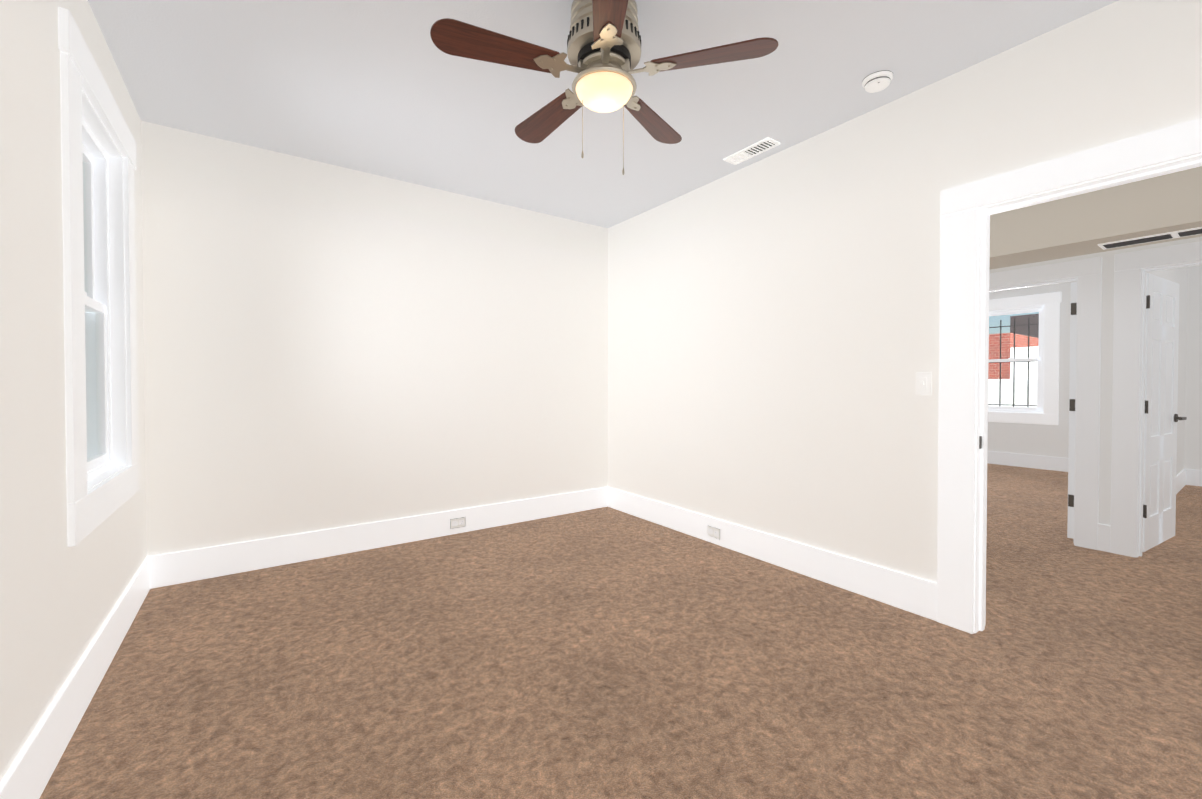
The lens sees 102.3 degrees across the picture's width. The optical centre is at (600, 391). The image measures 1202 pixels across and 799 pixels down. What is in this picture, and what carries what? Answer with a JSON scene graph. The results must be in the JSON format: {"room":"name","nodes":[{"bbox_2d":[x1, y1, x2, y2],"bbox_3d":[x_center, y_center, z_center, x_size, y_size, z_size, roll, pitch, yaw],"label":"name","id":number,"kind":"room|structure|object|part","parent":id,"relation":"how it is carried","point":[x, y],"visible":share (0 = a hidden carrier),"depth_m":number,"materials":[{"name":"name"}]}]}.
{"room":"empty bedroom","nodes":[
{"label":"empty bedroom","id":0,"kind":"room"},
{"bbox_2d":[0,0,146,781],"bbox_3d":[-1.457,-0.176,0.868,0.300,2.700,4.510,-1,1,-35],"label":"wall","id":1,"kind":"structure","parent":0,"point":[59,598],"depth_m":1.46,"materials":[{"name":"beige paint"}]},
{"bbox_2d":[0,556,155,798],"bbox_3d":[-1.328,1.078,0.976,0.016,0.190,4.510,-1,1,-35],"label":"baseboard","id":2,"kind":"structure","parent":1,"relation":"attached to","point":[32,769],"depth_m":1.63,"materials":[{"name":"white paint"}]},
{"bbox_2d":[82,117,111,480],"bbox_3d":[-2.209,-0.381,2.026,0.085,1.518,0.751,-1,1,-35],"label":"window","id":3,"kind":"structure","parent":1,"relation":"in","point":[97,302],"depth_m":2.29,"materials":[{"name":"white plastic"}]},
{"bbox_3d":[-2.206,-0.381,2.028,0.042,1.372,0.605,-1,1,-35],"label":"glass","id":4,"kind":"part","parent":3,"relation":"part of","materials":[{"name":"glass"}]},
{"bbox_2d":[58,7,138,546],"bbox_3d":[-2.143,-0.382,2.073,0.076,1.820,1.105,-1,1,-35],"label":"trim","id":5,"kind":"structure","parent":1,"relation":"attached to","point":[95,502],"depth_m":1.90,"materials":[{"name":"white paint"}]},
{"bbox_2d":[141,121,607,555],"bbox_3d":[-1.441,-0.216,3.825,3.745,2.700,0.300,-1,1,-35],"label":"wall","id":6,"kind":"structure","parent":0,"point":[328,346],"depth_m":3.40,"materials":[{"name":"beige paint"}]},
{"bbox_2d":[152,487,607,587],"bbox_3d":[-1.268,1.039,3.772,3.285,0.190,0.016,-1,1,-35],"label":"baseboard","id":7,"kind":"structure","parent":6,"relation":"attached to","point":[185,566],"depth_m":3.41,"materials":[{"name":"white paint"}]},
{"bbox_2d":[450,517,465,528],"bbox_3d":[-1.136,1.048,3.851,0.125,0.079,0.007,-1,1,-35],"label":"electrical outlet","id":8,"kind":"object","parent":7,"relation":"attached to","point":[458,522],"visible":1,"depth_m":3.85,"materials":[{"name":"white plastic"}]},
{"bbox_2d":[88,0,1117,227],"bbox_3d":[-0.051,-1.614,1.844,3.745,0.150,5.110,-1,1,-35],"label":"ceiling","id":9,"kind":"structure","parent":0,"point":[387,88],"depth_m":2.41,"materials":[{"name":"white paint"}]},
{"bbox_2d":[430,0,777,174],"bbox_3d":[-0.023,-1.216,1.992,1.269,0.650,1.236,-1,1,-35],"label":"fan","id":10,"kind":"object","parent":9,"relation":"hanging from","point":[604,46],"visible":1,"depth_m":1.87,"materials":[{"name":"brown wood"}]},
{"bbox_3d":[-0.389,-1.279,1.808,0.470,0.007,0.148,0,-10,-21],"label":"blade","id":11,"kind":"part","parent":10,"relation":"part of","materials":[{"name":"brown wood"}]},
{"bbox_3d":[-0.257,-1.286,2.296,0.148,0.007,0.470,13,-8,-38],"label":"blade","id":12,"kind":"part","parent":10,"relation":"part of","materials":[{"name":"brown wood"}]},
{"bbox_3d":[0.013,-1.380,1.960,0.300,0.321,0.300,-1,1,-35],"label":"motor","id":13,"kind":"part","parent":10,"relation":"part of","materials":[{"name":"silver metal"}]},
{"bbox_3d":[0.013,-1.192,1.962,0.234,0.082,0.234,-1,1,-35],"label":"globe","id":14,"kind":"part","parent":10,"relation":"part of","materials":[{"name":"white glass"}]},
{"bbox_3d":[0.034,-1.275,1.532,0.148,0.007,0.470,-11,1,-3],"label":"blade","id":15,"kind":"part","parent":10,"relation":"part of","materials":[{"name":"brown wood"}]},
{"bbox_3d":[0.248,-1.286,2.321,0.148,0.007,0.470,14,8,32],"label":"blade","id":16,"kind":"part","parent":10,"relation":"part of","materials":[{"name":"brown wood"}]},
{"bbox_3d":[0.428,-1.280,1.848,0.470,0.007,0.148,0,12,15],"label":"blade","id":17,"kind":"part","parent":10,"relation":"part of","materials":[{"name":"brown wood"}]},
{"bbox_2d":[723,137,779,164],"bbox_3d":[0.972,-1.552,3.139,0.124,0.010,0.350,-1,1,-35],"label":"ceiling vent","id":18,"kind":"object","parent":9,"relation":"in","point":[753,150],"visible":0.94,"depth_m":3.12,"materials":[{"name":"white plastic"}]},
{"bbox_2d":[862,70,892,92],"bbox_3d":[1.369,-1.527,2.397,0.134,0.040,0.134,-1,1,-35],"label":"smoke detector","id":19,"kind":"object","parent":9,"relation":"attached to","point":[877,81],"visible":1,"depth_m":2.37,"materials":[{"name":"white plastic"}]},
{"bbox_2d":[39,463,1201,798],"bbox_3d":[2.701,1.187,3.581,10.600,0.100,7.000,-1,1,-35],"label":"floor","id":20,"kind":"structure","parent":0,"point":[603,653],"depth_m":1.96,"materials":[{"name":"carpet"}]},
{"bbox_2d":[608,0,1201,582],"bbox_3d":[1.424,-0.204,2.908,0.130,2.700,4.510,-1,1,-35],"label":"wall","id":21,"kind":"structure","parent":0,"point":[772,334],"depth_m":2.83,"materials":[{"name":"beige paint"}]},
{"bbox_2d":[608,487,936,620],"bbox_3d":[0.888,1.042,3.556,0.016,0.190,2.780,-1,1,-35],"label":"baseboard","id":22,"kind":"structure","parent":21,"relation":"attached to","point":[916,595],"depth_m":3.03,"materials":[{"name":"white paint"}]},
{"bbox_2d":[707,525,719,539],"bbox_3d":[0.838,1.052,3.607,0.007,0.079,0.125,-1,1,-35],"label":"electrical outlet","id":23,"kind":"object","parent":22,"relation":"attached to","point":[713,532],"visible":1,"depth_m":3.60,"materials":[{"name":"white plastic"}]},
{"bbox_2d":[916,372,931,394],"bbox_3d":[1.644,-0.038,2.472,0.017,0.116,0.072,-1,1,-35],"label":"switch plate","id":24,"kind":"object","parent":21,"relation":"attached to","point":[923,383],"visible":1,"depth_m":2.47,"materials":[{"name":"white plastic"}]},
{"bbox_2d":[937,117,1201,633],"bbox_3d":[2.051,0.088,2.026,0.176,2.141,1.052,-1,1,-35],"label":"door frame","id":25,"kind":"structure","parent":21,"relation":"attached to","point":[967,210],"depth_m":2.31,"materials":[{"name":"white paint"}]},
{"bbox_2d":[979,436,981,448],"bbox_3d":[1.813,0.244,2.313,0.030,0.060,0.002,-1,1,-35],"label":"strike plate","id":26,"kind":"object","parent":25,"relation":"attached to","point":[980,442],"visible":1,"depth_m":2.31,"materials":[{"name":"grey metal"}]},
{"bbox_2d":[987,265,1201,469],"bbox_3d":[6.655,-0.250,6.239,0.150,2.700,6.000,-1,1,-35],"label":"wall","id":27,"kind":"structure","parent":0,"point":[1039,439],"depth_m":6.58,"materials":[{"name":"white paint"}]},
{"bbox_2d":[988,318,1038,406],"bbox_3d":[6.141,-0.393,7.197,0.024,1.360,0.815,-1,1,-35],"label":"bars","id":28,"kind":"object","parent":27,"relation":"attached to","point":[1014,325],"depth_m":7.19,"materials":[{"name":"black paint"}]},
{"bbox_2d":[988,305,1043,412],"bbox_3d":[6.045,-0.451,7.128,0.085,1.518,0.751,-1,1,-35],"label":"window","id":29,"kind":"structure","parent":27,"relation":"in","point":[1040,363],"depth_m":6.98,"materials":[{"name":"white plastic"}]},
{"bbox_2d":[988,292,1060,424],"bbox_3d":[5.980,-0.451,7.082,0.076,1.820,1.105,-1,1,-35],"label":"trim","id":30,"kind":"structure","parent":27,"relation":"attached to","point":[1050,302],"depth_m":6.72,"materials":[{"name":"white paint"}]},
{"bbox_2d":[987,451,1067,471],"bbox_3d":[5.857,0.992,7.241,0.016,0.190,3.470,-1,1,-35],"label":"baseboard","id":31,"kind":"structure","parent":27,"relation":"attached to","point":[993,457],"depth_m":6.90,"materials":[{"name":"white paint"}]},
{"bbox_2d":[1187,469,1201,485],"bbox_3d":[7.628,1.026,4.740,0.016,0.190,2.400,-1,1,-35],"label":"baseboard","id":32,"kind":"structure","parent":27,"relation":"attached to","point":[1194,477],"depth_m":5.67,"materials":[{"name":"white paint"}]},
{"bbox_2d":[989,236,1201,524],"bbox_3d":[3.338,-0.217,3.890,0.120,2.700,6.000,-1,1,-35],"label":"wall","id":33,"kind":"structure","parent":0,"point":[1106,389],"depth_m":3.44,"materials":[{"name":"white paint"}]},
{"bbox_2d":[989,257,1101,549],"bbox_3d":[3.327,0.085,3.911,0.166,2.096,1.012,-1,1,-35],"label":"door frame","id":34,"kind":"structure","parent":33,"relation":"attached to","point":[1086,274],"depth_m":3.51,"materials":[{"name":"white paint"}]},
{"bbox_2d":[1067,282,1076,538],"bbox_3d":[3.862,0.145,3.935,0.760,1.950,0.155,-1,1,-35],"label":"door","id":35,"kind":"structure","parent":33,"relation":"in","point":[1071,447],"depth_m":3.69,"materials":[{"name":"white paint"}]},
{"bbox_3d":[3.586,0.106,3.677,0.012,1.550,0.042,-1,1,-35],"label":"far left door hinges","id":36,"kind":"part","parent":35,"relation":"part of","materials":[{"name":"black metal"}]},
{"bbox_2d":[1098,524,1110,551],"bbox_3d":[2.471,1.046,3.293,2.005,0.190,6.000,-1,1,-35],"label":"baseboard","id":37,"kind":"structure","parent":33,"relation":"attached to","point":[1103,537],"depth_m":3.44,"materials":[{"name":"white paint"}]},
{"bbox_2d":[1110,241,1201,557],"bbox_3d":[3.951,0.097,3.029,0.166,2.096,1.022,-1,1,-35],"label":"door frame","id":38,"kind":"structure","parent":33,"relation":"attached to","point":[1131,269],"depth_m":3.33,"materials":[{"name":"white paint"}]},
{"bbox_2d":[1142,273,1186,551],"bbox_3d":[4.133,0.150,3.553,0.762,1.950,0.163,-1,1,-35],"label":"door","id":39,"kind":"structure","parent":33,"relation":"in","point":[1161,398],"depth_m":3.54,"materials":[{"name":"white paint"}]},
{"bbox_3d":[3.795,0.110,3.384,0.016,1.550,0.041,-1,1,-35],"label":"far right door hinges","id":40,"kind":"part","parent":39,"relation":"part of","materials":[{"name":"black metal"}]},
{"bbox_3d":[4.360,0.205,3.711,0.147,0.064,0.158,-1,1,-35],"label":"handle","id":41,"kind":"part","parent":39,"relation":"part of","materials":[{"name":"grey metal"}]},
{"bbox_2d":[989,166,1201,269],"bbox_3d":[3.098,-1.280,3.705,0.470,0.570,6.000,-1,1,-35],"label":"ceiling","id":42,"kind":"structure","parent":0,"point":[1080,224],"depth_m":3.15,"materials":[{"name":"beige paint"}]},
{"bbox_2d":[1098,227,1201,249],"bbox_3d":[3.603,-0.981,3.038,0.180,0.010,0.660,-1,1,-35],"label":"ceiling vent","id":43,"kind":"object","parent":42,"relation":"in","point":[1159,237],"visible":0.93,"depth_m":3.10,"materials":[{"name":"white plastic"}]},
{"bbox_2d":[1147,267,1187,474],"bbox_3d":[5.291,-0.228,4.636,3.930,2.700,0.100,-1,1,-35],"label":"wall","id":44,"kind":"structure","parent":0,"point":[1178,275],"depth_m":5.47,"materials":[{"name":"white paint"}]},
{"bbox_2d":[1176,469,1186,493],"bbox_3d":[5.651,1.025,4.837,3.130,0.190,0.016,-1,1,-35],"label":"baseboard","id":45,"kind":"structure","parent":44,"relation":"attached to","point":[1184,477],"depth_m":5.47,"materials":[{"name":"white paint"}]},
{"label":"outside","id":46,"kind":"structure","parent":0,"visible":0},
{"bbox_2d":[988,379,1036,407],"bbox_3d":[7.781,2.387,10.872,0.500,5.300,9.000,-1,1,-35],"label":"wall","id":47,"kind":"structure","parent":46,"point":[1022,399],"depth_m":9.72,"materials":[{"name":"white paint"}]},
{"bbox_2d":[1010,314,1038,337],"bbox_3d":[16.475,1.326,13.463,3.500,7.350,7.200,-1,1,-35],"label":"roof","id":48,"kind":"structure","parent":46,"point":[1021,331],"depth_m":15.04,"materials":[{"name":"grey"}]},
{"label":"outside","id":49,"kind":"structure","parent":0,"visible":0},
{"bbox_2d":[988,333,1038,378],"bbox_3d":[10.166,1.754,15.023,4.000,6.450,4.970,-1,1,-35],"label":"brick building","id":50,"kind":"structure","parent":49,"point":[995,370],"depth_m":12.02,"materials":[{"name":"red brick"}]},
{"bbox_2d":[1010,346,1037,378],"bbox_3d":[10.630,2.054,9.614,1.300,6.000,3.660,-1,1,-35],"label":"garage","id":51,"kind":"structure","parent":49,"point":[1021,354],"depth_m":10.51,"materials":[{"name":"white"}]}
]}

